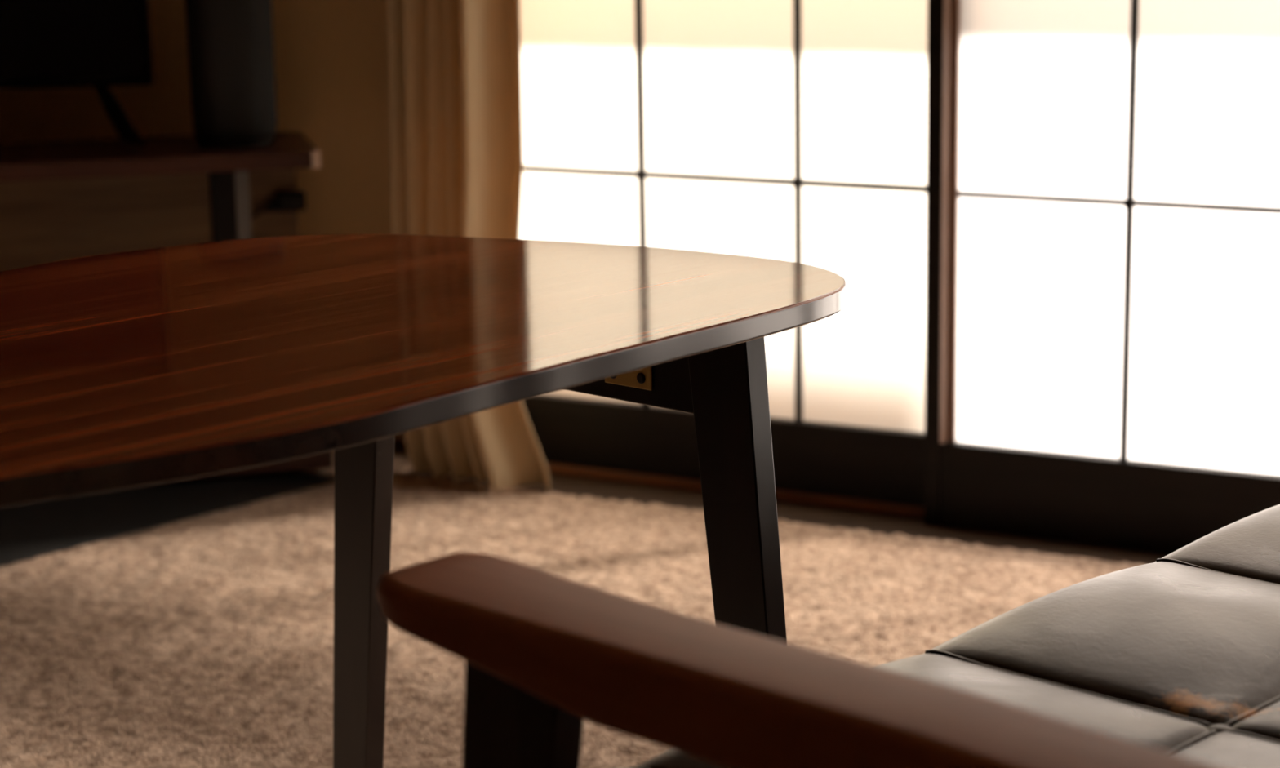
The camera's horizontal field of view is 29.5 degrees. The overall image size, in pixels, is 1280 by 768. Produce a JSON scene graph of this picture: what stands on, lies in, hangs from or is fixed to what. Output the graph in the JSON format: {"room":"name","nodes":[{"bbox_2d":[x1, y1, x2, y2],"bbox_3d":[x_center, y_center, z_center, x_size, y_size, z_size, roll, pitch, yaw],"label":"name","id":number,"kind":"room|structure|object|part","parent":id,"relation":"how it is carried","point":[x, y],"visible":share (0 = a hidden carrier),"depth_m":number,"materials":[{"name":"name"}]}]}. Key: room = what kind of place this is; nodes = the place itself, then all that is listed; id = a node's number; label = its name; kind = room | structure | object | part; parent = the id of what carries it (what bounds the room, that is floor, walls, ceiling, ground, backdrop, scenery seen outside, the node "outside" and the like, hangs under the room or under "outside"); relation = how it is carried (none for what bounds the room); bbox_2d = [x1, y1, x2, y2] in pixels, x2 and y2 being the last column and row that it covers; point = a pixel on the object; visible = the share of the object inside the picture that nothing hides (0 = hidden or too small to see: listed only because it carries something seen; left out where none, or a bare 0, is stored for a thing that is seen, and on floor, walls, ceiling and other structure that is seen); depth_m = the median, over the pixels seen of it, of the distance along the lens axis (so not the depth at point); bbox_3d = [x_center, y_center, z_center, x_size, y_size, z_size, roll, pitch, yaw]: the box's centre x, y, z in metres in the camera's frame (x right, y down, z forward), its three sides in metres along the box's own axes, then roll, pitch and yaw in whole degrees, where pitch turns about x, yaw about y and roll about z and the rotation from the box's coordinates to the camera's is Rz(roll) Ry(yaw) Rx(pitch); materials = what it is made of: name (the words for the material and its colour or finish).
{"room":"traditional dwelling","nodes":[
{"label":"traditional dwelling","id":0,"kind":"room"},
{"bbox_2d":[0,0,405,440],"bbox_3d":[1.233,-0.917,3.485,6.200,2.412,0.100,6,14,28],"label":"wall","id":1,"kind":"structure","parent":0,"point":[331,56],"depth_m":4.56,"materials":[{"name":"brown paint"}]},
{"bbox_2d":[386,0,523,239],"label":"curtain","id":2,"kind":"object","parent":1,"relation":"hanging from","point":[455,120],"depth_m":4.11,"materials":[{"name":"beige fabric"}]},
{"bbox_2d":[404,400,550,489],"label":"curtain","id":3,"kind":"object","parent":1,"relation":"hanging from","point":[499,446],"depth_m":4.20,"materials":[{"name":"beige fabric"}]},
{"bbox_3d":[1.714,-1.487,3.000,4.685,0.050,0.248,6,14,28],"label":"rail","id":4,"kind":"object","parent":1,"relation":"attached to","visible":0},
{"bbox_2d":[924,0,1279,554],"bbox_3d":[0.864,-0.627,3.557,0.936,1.828,0.034,6,14,28],"label":"door","id":5,"kind":"structure","parent":4,"relation":"attached to","point":[1102,342],"depth_m":3.75,"materials":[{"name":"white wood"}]},
{"bbox_3d":[0.628,-0.090,3.820,0.287,0.407,0.001,6,14,28],"label":"pane","id":6,"kind":"part","parent":5,"relation":"part of","materials":[{"name":"glass"}]},
{"bbox_3d":[0.621,-0.483,3.735,0.287,0.397,0.001,6,14,28],"label":"pane","id":7,"kind":"part","parent":5,"relation":"part of","materials":[{"name":"glass"}]},
{"bbox_3d":[0.871,0.198,3.739,0.864,0.138,0.031,6,14,28],"label":"rail","id":8,"kind":"part","parent":5,"relation":"part of","materials":[{"name":"brown wood"}]},
{"bbox_3d":[0.877,-0.066,3.685,0.282,0.407,0.001,6,14,28],"label":"pane","id":9,"kind":"part","parent":5,"relation":"part of","materials":[{"name":"glass"}]},
{"bbox_3d":[0.870,-0.459,3.601,0.282,0.397,0.001,6,14,28],"label":"pane","id":10,"kind":"part","parent":5,"relation":"part of","materials":[{"name":"glass"}]},
{"bbox_2d":[394,440,1168,564],"bbox_3d":[-0.189,0.911,1.188,6.400,0.148,6.100,6,14,28],"label":"floor","id":11,"kind":"structure","parent":0,"point":[887,524],"depth_m":4.01,"materials":[{"name":"brown wood"}]},
{"bbox_2d":[0,449,1143,767],"bbox_3d":[0.477,0.566,2.356,6.200,0.012,2.872,6,14,28],"label":"carpet","id":12,"kind":"object","parent":11,"relation":"on","point":[206,641],"visible":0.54,"depth_m":3.53,"materials":[{"name":"beige carpet"}]},
{"bbox_2d":[0,471,334,565],"bbox_3d":[-1.385,0.244,3.974,1.228,0.003,1.370,6,14,28],"label":"floor mat","id":13,"kind":"object","parent":12,"relation":"on","point":[28,531],"visible":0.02,"depth_m":4.08,"materials":[{"name":"black rubber"}]},
{"bbox_2d":[0,131,333,479],"bbox_3d":[-1.244,-0.110,4.237,1.363,0.573,0.338,-4,12,-13],"label":"tv stand","id":14,"kind":"object","parent":13,"relation":"on","point":[63,200],"visible":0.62,"depth_m":4.39,"materials":[{"name":"brown wood"}]},
{"bbox_2d":[0,0,154,145],"bbox_3d":[-1.331,-0.725,4.279,0.900,0.614,0.147,-1,12,-2],"label":"television","id":15,"kind":"object","parent":14,"relation":"on","point":[100,45],"visible":1,"depth_m":4.35,"materials":[{"name":"black plastic"}]},
{"bbox_3d":[-0.919,-0.487,4.352,0.063,0.104,0.172,-10,15,-35],"label":"leg","id":16,"kind":"part","parent":15,"relation":"part of","materials":[{"name":"black plastic"}]},
{"bbox_3d":[-1.279,-0.151,4.388,1.328,0.496,0.010,-4,12,-13],"label":"panel","id":17,"kind":"part","parent":14,"relation":"part of","materials":[{"name":"brown wood"}]},
{"bbox_2d":[185,0,277,147],"bbox_3d":[-0.717,-0.622,4.255,0.150,0.402,0.150,-3,12,-9],"label":"speaker","id":18,"kind":"object","parent":14,"relation":"on","point":[231,45],"visible":1,"depth_m":4.20},
{"bbox_2d":[250,190,306,219],"bbox_3d":[-0.685,-0.189,4.498,0.147,0.335,0.032,-4,13,-15],"label":"power adapter","id":19,"kind":"object","parent":14,"relation":"attached to","point":[286,201],"visible":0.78,"depth_m":4.47,"materials":[{"name":"black plastic"}]},
{"bbox_2d":[0,234,846,767],"bbox_3d":[-0.420,0.284,2.118,0.780,0.669,1.245,10,16,42],"label":"dining table","id":20,"kind":"object","parent":12,"relation":"on","point":[119,371],"visible":0.99,"depth_m":2.14,"materials":[{"name":"brown wood"}]},
{"bbox_3d":[-0.294,0.189,2.604,0.126,0.648,0.031,10,16,42],"label":"leg","id":21,"kind":"part","parent":20,"relation":"part of","materials":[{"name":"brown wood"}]},
{"bbox_3d":[0.101,0.260,2.241,0.126,0.648,0.031,10,16,42],"label":"leg","id":22,"kind":"part","parent":20,"relation":"part of","materials":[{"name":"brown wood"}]},
{"bbox_2d":[377,504,1279,767],"bbox_3d":[0.619,0.217,1.813,0.856,0.892,1.421,10,17,43],"label":"sofa","id":23,"kind":"object","parent":12,"relation":"on","point":[1173,660],"visible":1,"depth_m":1.52,"materials":[{"name":"leather"}]},
{"bbox_3d":[-0.083,0.437,1.605,0.134,0.574,0.028,10,17,43],"label":"post","id":24,"kind":"part","parent":23,"relation":"part of","materials":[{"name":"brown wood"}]},
{"bbox_2d":[545,462,924,517],"bbox_3d":[1.757,0.314,3.406,4.685,0.016,0.204,6,14,28],"label":"threshold","id":25,"kind":"object","parent":11,"relation":"on","point":[642,478],"depth_m":4.12,"materials":[{"name":"brown wood"}]},
{"bbox_2d":[519,0,927,506],"bbox_3d":[0.101,-0.720,4.006,0.945,1.808,0.034,6,14,28],"label":"door","id":26,"kind":"structure","parent":25,"relation":"on","point":[791,131],"depth_m":4.05,"materials":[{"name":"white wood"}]},
{"bbox_3d":[-0.132,-0.565,4.181,0.308,0.397,0.001,6,14,28],"label":"pane","id":27,"kind":"part","parent":26,"relation":"part of","materials":[{"name":"glass"}]},
{"bbox_3d":[-0.125,-0.172,4.266,0.308,0.407,0.001,6,14,28],"label":"pane","id":28,"kind":"part","parent":26,"relation":"part of","materials":[{"name":"glass"}]},
{"bbox_3d":[0.132,-0.539,4.039,0.293,0.397,0.001,6,14,28],"label":"pane","id":29,"kind":"part","parent":26,"relation":"part of","materials":[{"name":"glass"}]},
{"bbox_3d":[0.139,-0.146,4.123,0.293,0.407,0.001,6,14,28],"label":"pane","id":30,"kind":"part","parent":26,"relation":"part of","materials":[{"name":"glass"}]},
{"bbox_3d":[0.110,0.105,4.187,0.869,0.119,0.031,6,14,28],"label":"rail","id":31,"kind":"part","parent":26,"relation":"part of","materials":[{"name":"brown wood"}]},
{"bbox_3d":[0.372,-0.516,3.909,0.254,0.397,0.001,6,14,28],"label":"pane","id":32,"kind":"part","parent":26,"relation":"part of","materials":[{"name":"glass"}]},
{"bbox_3d":[0.379,-0.123,3.993,0.254,0.407,0.001,6,14,28],"label":"pane","id":33,"kind":"part","parent":26,"relation":"part of","materials":[{"name":"glass"}]}
]}

